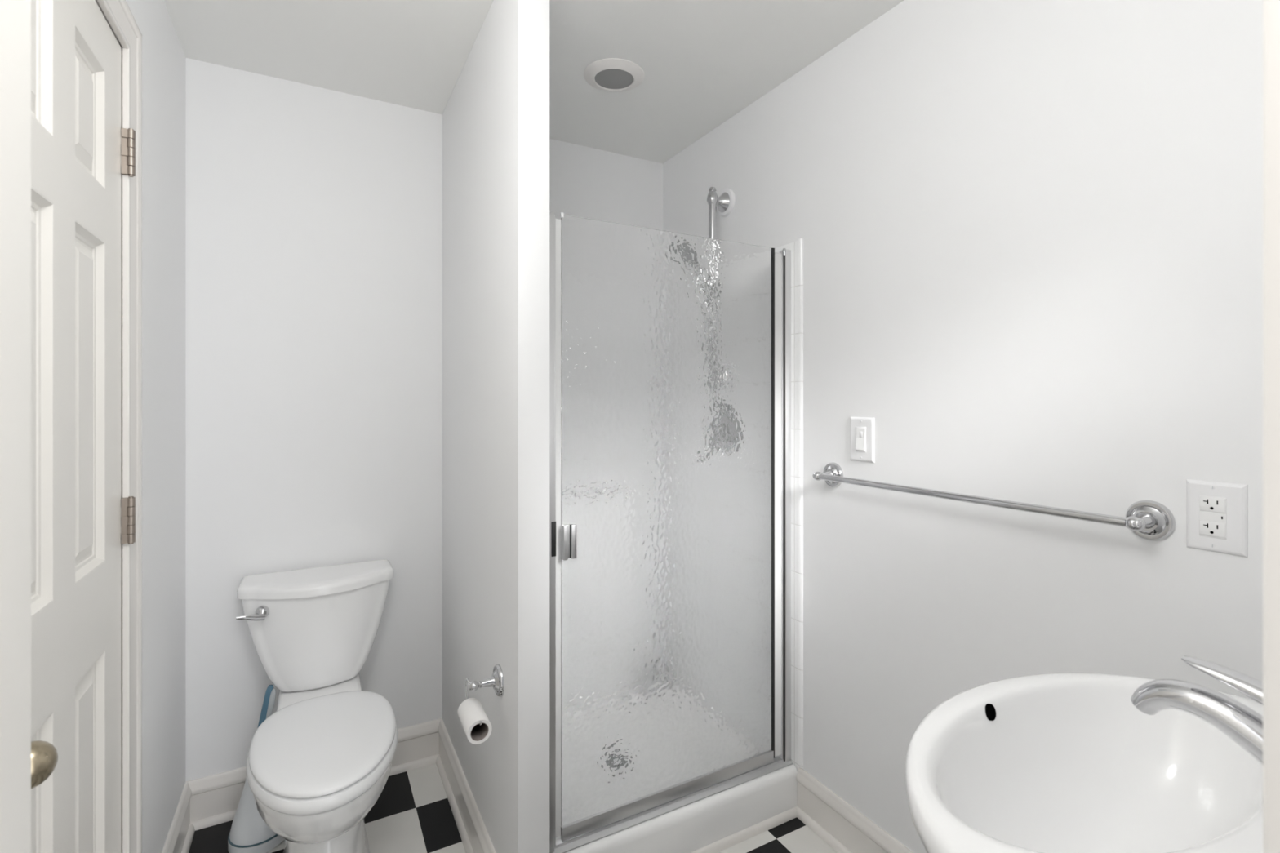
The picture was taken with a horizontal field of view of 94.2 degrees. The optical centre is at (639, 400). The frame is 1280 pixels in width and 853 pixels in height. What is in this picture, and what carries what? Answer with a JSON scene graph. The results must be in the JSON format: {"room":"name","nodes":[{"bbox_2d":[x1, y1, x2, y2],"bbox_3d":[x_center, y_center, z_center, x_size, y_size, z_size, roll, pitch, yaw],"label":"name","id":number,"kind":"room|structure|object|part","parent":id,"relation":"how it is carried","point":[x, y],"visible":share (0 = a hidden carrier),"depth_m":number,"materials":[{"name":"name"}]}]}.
{"room":"bathroom","nodes":[
{"label":"bathroom","id":0,"kind":"room"},
{"bbox_2d":[95,0,186,852],"bbox_3d":[-0.844,0.125,0.752,0.100,2.250,2.190,0,0,-29],"label":"wall","id":1,"kind":"structure","parent":0,"point":[163,57],"depth_m":1.49,"materials":[{"name":"paint"}]},
{"bbox_2d":[31,0,135,852],"bbox_3d":[-0.853,0.278,0.904,0.100,1.928,0.616,0,0,-29],"label":"door","id":2,"kind":"structure","parent":1,"relation":"in","point":[81,150],"depth_m":0.96,"materials":[{"name":"paint"}]},
{"bbox_3d":[-0.823,-0.486,0.784,0.030,0.216,0.156,0,0,-29],"label":"panel","id":3,"kind":"part","parent":2,"relation":"part of","materials":[{"name":"paint"}]},
{"bbox_3d":[-0.823,0.003,0.784,0.030,0.576,0.156,0,0,-29],"label":"panel","id":4,"kind":"part","parent":2,"relation":"part of","materials":[{"name":"paint"}]},
{"bbox_3d":[-0.823,0.739,0.784,0.030,0.583,0.156,0,0,-29],"label":"panel","id":5,"kind":"part","parent":2,"relation":"part of","materials":[{"name":"paint"}]},
{"bbox_3d":[-0.712,0.421,0.681,0.066,0.062,0.062,0,0,-29],"label":"knob","id":6,"kind":"part","parent":2,"relation":"part of","materials":[{"name":"gold metal"}]},
{"bbox_3d":[-0.939,-0.486,0.997,0.030,0.216,0.156,0,0,-29],"label":"panel","id":7,"kind":"part","parent":2,"relation":"part of","materials":[{"name":"paint"}]},
{"bbox_3d":[-0.939,0.003,0.997,0.030,0.576,0.156,0,0,-29],"label":"panel","id":8,"kind":"part","parent":2,"relation":"part of","materials":[{"name":"paint"}]},
{"bbox_3d":[-0.939,0.739,0.997,0.030,0.583,0.156,0,0,-29],"label":"panel","id":9,"kind":"part","parent":2,"relation":"part of","materials":[{"name":"paint"}]},
{"bbox_2d":[97,0,142,852],"bbox_3d":[-0.896,0.245,0.876,0.107,2.009,0.754,0,0,-29],"label":"door frame","id":10,"kind":"structure","parent":1,"relation":"attached to","point":[117,13],"depth_m":1.19,"materials":[{"name":"white wood"}]},
{"bbox_2d":[161,782,195,852],"bbox_3d":[-1.175,1.181,1.487,0.025,0.137,0.584,0,0,-29],"label":"baseboard","id":11,"kind":"structure","parent":1,"relation":"attached to","point":[181,832],"depth_m":1.63,"materials":[{"name":"white wood"}]},
{"bbox_3d":[-1.167,1.239,1.484,0.014,0.021,0.572,0,0,-29],"label":"shoe molding","id":12,"kind":"part","parent":11,"relation":"part of","materials":[{"name":"white wood"}]},
{"bbox_2d":[186,57,662,781],"bbox_3d":[-0.638,0.125,2.170,1.862,2.250,0.100,0,0,-29],"label":"wall","id":13,"kind":"structure","parent":0,"point":[314,214],"depth_m":1.89,"materials":[{"name":"paint"}]},
{"bbox_2d":[186,718,441,831],"bbox_3d":[-1.003,1.181,1.899,0.721,0.137,0.025,0,0,-29],"label":"baseboard","id":14,"kind":"structure","parent":13,"relation":"attached to","point":[215,799],"depth_m":1.78,"materials":[{"name":"white wood"}]},
{"bbox_3d":[-1.001,1.239,1.894,0.698,0.021,0.014,0,0,-29],"label":"shoe molding","id":15,"kind":"part","parent":14,"relation":"part of","materials":[{"name":"white wood"}]},
{"bbox_2d":[435,0,549,852],"bbox_3d":[-0.453,0.125,1.694,0.099,2.250,0.912,0,0,-29],"label":"wall","id":16,"kind":"structure","parent":0,"point":[495,116],"depth_m":1.44,"materials":[{"name":"paint"}]},
{"bbox_3d":[-0.487,1.239,1.669,0.014,0.021,0.901,0,0,-29],"label":"shoe molding","id":17,"kind":"part","parent":16,"relation":"part of","materials":[{"name":"white wood"}]},
{"bbox_2d":[465,663,504,725],"bbox_3d":[-0.358,0.682,1.392,0.076,0.091,0.123,0,0,-29],"label":"toilet paper holder","id":18,"kind":"object","parent":16,"relation":"attached to","point":[496,681],"visible":1,"depth_m":1.41,"materials":[{"name":"silver metal"}]},
{"bbox_3d":[-0.382,0.693,1.377,0.014,0.070,0.118,0,0,-33],"label":"wire arm","id":19,"kind":"part","parent":18,"relation":"part of","materials":[{"name":"silver metal"}]},
{"bbox_2d":[457,697,492,744],"bbox_3d":[-0.384,0.742,1.379,0.056,0.060,0.104,0,0,-29],"label":"toilet paper roll","id":20,"kind":"object","parent":18,"relation":"on","point":[471,712],"visible":0.99,"depth_m":1.36,"materials":[{"name":"paper"}]},
{"bbox_3d":[-0.376,0.673,1.411,0.060,0.025,0.025,0,0,-29],"label":"post","id":21,"kind":"part","parent":18,"relation":"part of","materials":[{"name":"silver metal"}]},
{"bbox_2d":[188,763,837,852],"bbox_3d":[0.260,1.280,0.530,1.862,0.060,3.880,0,0,-29],"label":"floor","id":22,"kind":"structure","parent":0,"point":[412,813],"depth_m":1.73,"materials":[{"name":"tile"}]},
{"bbox_2d":[227,777,284,852],"bbox_3d":[-1.083,1.120,1.693,0.147,0.260,0.147,0,0,-29],"label":"toilet brush holder","id":23,"kind":"object","parent":22,"relation":"on","point":[249,833],"visible":0.43,"depth_m":1.64,"materials":[{"name":"plastic"}]},
{"bbox_2d":[257,684,275,727],"bbox_3d":[-1.075,0.922,1.706,0.028,0.197,0.050,0,0,44],"label":"toilet brush","id":24,"kind":"object","parent":23,"relation":"in","point":[268,702],"visible":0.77,"depth_m":1.71,"materials":[{"name":"blue plastic"}]},
{"bbox_2d":[235,559,398,852],"bbox_3d":[-0.856,0.888,1.592,0.414,0.722,0.686,0,0,-29],"label":"toilet","id":25,"kind":"object","parent":22,"relation":"on","point":[317,766],"visible":1,"depth_m":1.63,"materials":[{"name":"ceramic"}]},
{"bbox_3d":[-1.075,0.597,1.653,0.032,0.038,0.083,0,0,44],"label":"flush lever","id":26,"kind":"part","parent":25,"relation":"part of","materials":[{"name":"silver metal"}]},
{"bbox_3d":[-0.967,0.544,1.796,0.414,0.033,0.221,0,0,-29],"label":"tank lid","id":27,"kind":"part","parent":25,"relation":"part of","materials":[{"name":"ceramic"}]},
{"bbox_3d":[-0.970,0.700,1.801,0.395,0.300,0.202,0,0,-29],"label":"tank","id":28,"kind":"part","parent":25,"relation":"part of","materials":[{"name":"ceramic"}]},
{"bbox_3d":[-0.798,0.885,1.513,0.343,0.035,0.491,0,0,-29],"label":"seat","id":29,"kind":"part","parent":25,"relation":"part of","materials":[{"name":"plastic"}]},
{"bbox_3d":[-0.798,0.856,1.513,0.333,0.019,0.481,0,0,-29],"label":"seat lid","id":30,"kind":"part","parent":25,"relation":"part of","materials":[{"name":"plastic"}]},
{"bbox_2d":[555,755,797,852],"bbox_3d":[-0.045,1.181,1.915,0.828,0.137,0.726,0,0,-29],"label":"shower tray","id":31,"kind":"object","parent":22,"relation":"on","point":[718,822],"visible":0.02,"depth_m":1.66,"materials":[{"name":"plastic"}]},
{"bbox_2d":[549,212,793,852],"bbox_3d":[0.099,0.324,1.643,0.819,1.578,0.052,0,0,-29],"label":"shower door","id":32,"kind":"structure","parent":31,"relation":"on","point":[670,352],"depth_m":1.61,"materials":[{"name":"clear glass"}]},
{"bbox_3d":[-0.175,0.350,1.474,0.038,0.085,0.018,0,0,-29],"label":"door handle","id":33,"kind":"part","parent":32,"relation":"part of","materials":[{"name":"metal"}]},
{"bbox_3d":[0.098,1.105,1.645,0.818,0.015,0.049,0,0,-29],"label":"threshold rail","id":34,"kind":"part","parent":32,"relation":"part of","materials":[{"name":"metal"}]},
{"bbox_3d":[0.126,1.239,1.602,0.828,0.021,0.014,0,0,-29],"label":"shoe molding","id":35,"kind":"part","parent":31,"relation":"part of","materials":[{"name":"white wood"}]},
{"bbox_2d":[904,673,1262,852],"bbox_3d":[0.557,0.825,0.649,0.620,0.850,0.416,0,0,-29],"label":"basin","id":36,"kind":"object","parent":22,"relation":"on","point":[1051,762],"visible":0.82,"depth_m":0.77,"materials":[{"name":"ceramic"}]},
{"bbox_2d":[1130,655,1262,765],"bbox_3d":[0.593,0.334,0.583,0.056,0.133,0.183,0,0,-29],"label":"faucet","id":37,"kind":"object","parent":36,"relation":"on","point":[1239,722],"visible":0.89,"depth_m":0.59,"materials":[{"name":"silver metal"}]},
{"bbox_3d":[0.602,0.290,0.566,0.046,0.044,0.134,0,0,-29],"label":"lever","id":38,"kind":"part","parent":37,"relation":"part of","materials":[{"name":"silver metal"}]},
{"bbox_2d":[164,0,903,163],"bbox_3d":[-0.117,-1.030,1.218,1.862,0.060,2.310,0,0,-29],"label":"ceiling","id":39,"kind":"structure","parent":0,"point":[702,62],"depth_m":1.70,"materials":[{"name":"paint"}]},
{"bbox_2d":[583,57,644,92],"bbox_3d":[-0.080,-0.993,1.832,0.187,0.014,0.187,0,0,-29],"label":"recessed light","id":40,"kind":"object","parent":39,"relation":"in","point":[610,74],"visible":1,"depth_m":1.81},
{"bbox_2d":[662,0,1262,852],"bbox_3d":[0.664,0.125,1.577,0.108,2.250,2.190,0,0,-29],"label":"wall","id":41,"kind":"structure","parent":0,"point":[1031,231],"depth_m":1.27,"materials":[{"name":"paint"}]},
{"bbox_2d":[706,186,734,239],"bbox_3d":[0.273,-0.394,2.106,0.085,0.717,0.095,0,0,-29],"label":"slide bar","id":42,"kind":"object","parent":41,"relation":"attached to","point":[724,203],"visible":0.46,"depth_m":2.09,"materials":[{"name":"silver metal"}]},
{"bbox_2d":[798,238,803,768],"bbox_3d":[0.486,0.311,1.798,0.008,1.598,0.012,0,0,-29],"label":"trim","id":43,"kind":"structure","parent":41,"relation":"attached to","point":[800,240],"depth_m":1.79,"materials":[{"name":"white ceramic"}]},
{"bbox_2d":[795,767,913,852],"bbox_3d":[0.777,1.181,1.248,0.025,0.137,1.258,0,0,-29],"label":"baseboard","id":44,"kind":"structure","parent":41,"relation":"attached to","point":[846,829],"depth_m":1.66,"materials":[{"name":"white wood"}]},
{"bbox_3d":[0.772,1.239,1.245,0.014,0.021,1.258,0,0,-29],"label":"shoe molding","id":45,"kind":"part","parent":44,"relation":"part of","materials":[{"name":"white wood"}]},
{"bbox_2d":[850,417,875,462],"bbox_3d":[0.593,0.105,1.598,0.011,0.118,0.080,0,0,-29],"label":"light switch","id":46,"kind":"object","parent":41,"relation":"attached to","point":[862,428],"visible":1,"depth_m":1.59,"materials":[{"name":"white plastic"}]},
{"bbox_3d":[0.594,0.105,1.598,0.003,0.067,0.033,0,0,-29],"label":"rocker frame","id":47,"kind":"part","parent":46,"relation":"part of","materials":[{"name":"white plastic"}]},
{"bbox_2d":[812,462,1175,540],"bbox_3d":[0.693,0.211,1.352,0.074,0.070,0.799,0,0,-29],"label":"towel bar","id":48,"kind":"object","parent":41,"relation":"attached to","point":[1149,520],"visible":1,"depth_m":1.11,"materials":[{"name":"silver metal"}]},
{"bbox_3d":[0.511,0.211,1.668,0.059,0.027,0.027,0,0,-29],"label":"post","id":49,"kind":"part","parent":48,"relation":"part of","materials":[{"name":"silver metal"}]},
{"bbox_3d":[0.861,0.211,1.028,0.059,0.027,0.027,0,0,-29],"label":"post","id":50,"kind":"part","parent":48,"relation":"part of","materials":[{"name":"silver metal"}]},
{"bbox_2d":[1186,479,1248,557],"bbox_3d":[0.938,0.191,0.971,0.008,0.114,0.075,0,0,-29],"label":"power outlet","id":51,"kind":"object","parent":41,"relation":"attached to","point":[1217,513],"visible":1,"depth_m":0.97,"materials":[{"name":"white plastic"}]},
{"bbox_2d":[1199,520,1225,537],"bbox_3d":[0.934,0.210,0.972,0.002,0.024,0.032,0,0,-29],"label":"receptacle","id":52,"kind":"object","parent":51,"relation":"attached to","point":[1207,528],"depth_m":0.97,"materials":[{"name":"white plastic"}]},
{"bbox_2d":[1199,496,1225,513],"bbox_3d":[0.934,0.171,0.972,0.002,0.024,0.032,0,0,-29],"label":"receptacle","id":53,"kind":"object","parent":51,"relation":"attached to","point":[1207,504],"depth_m":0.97,"materials":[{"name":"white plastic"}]},
{"bbox_2d":[1199,495,1226,539],"bbox_3d":[0.936,0.191,0.973,0.003,0.067,0.034,0,0,-29],"label":"receptacle","id":54,"kind":"object","parent":51,"relation":"attached to","point":[1212,508],"depth_m":0.97,"materials":[{"name":"white plastic"}]},
{"bbox_3d":[0.408,0.125,0.259,1.622,2.250,0.122,0,0,-29],"label":"wall","id":55,"kind":"structure","parent":0,"visible":0},
{"bbox_2d":[0,0,31,852],"bbox_3d":[-0.405,0.270,0.248,0.035,1.944,0.609,0,0,-29],"label":"door frame","id":56,"kind":"structure","parent":55,"relation":"in","point":[15,15],"depth_m":0.49,"materials":[{"name":"paint"}]},
{"bbox_2d":[1262,0,1279,852],"bbox_3d":[0.359,0.235,0.243,0.092,2.030,0.141,0,0,-29],"label":"door frame","id":57,"kind":"structure","parent":55,"relation":"attached to","point":[1271,8],"depth_m":0.28,"materials":[{"name":"white wood"}]}
]}

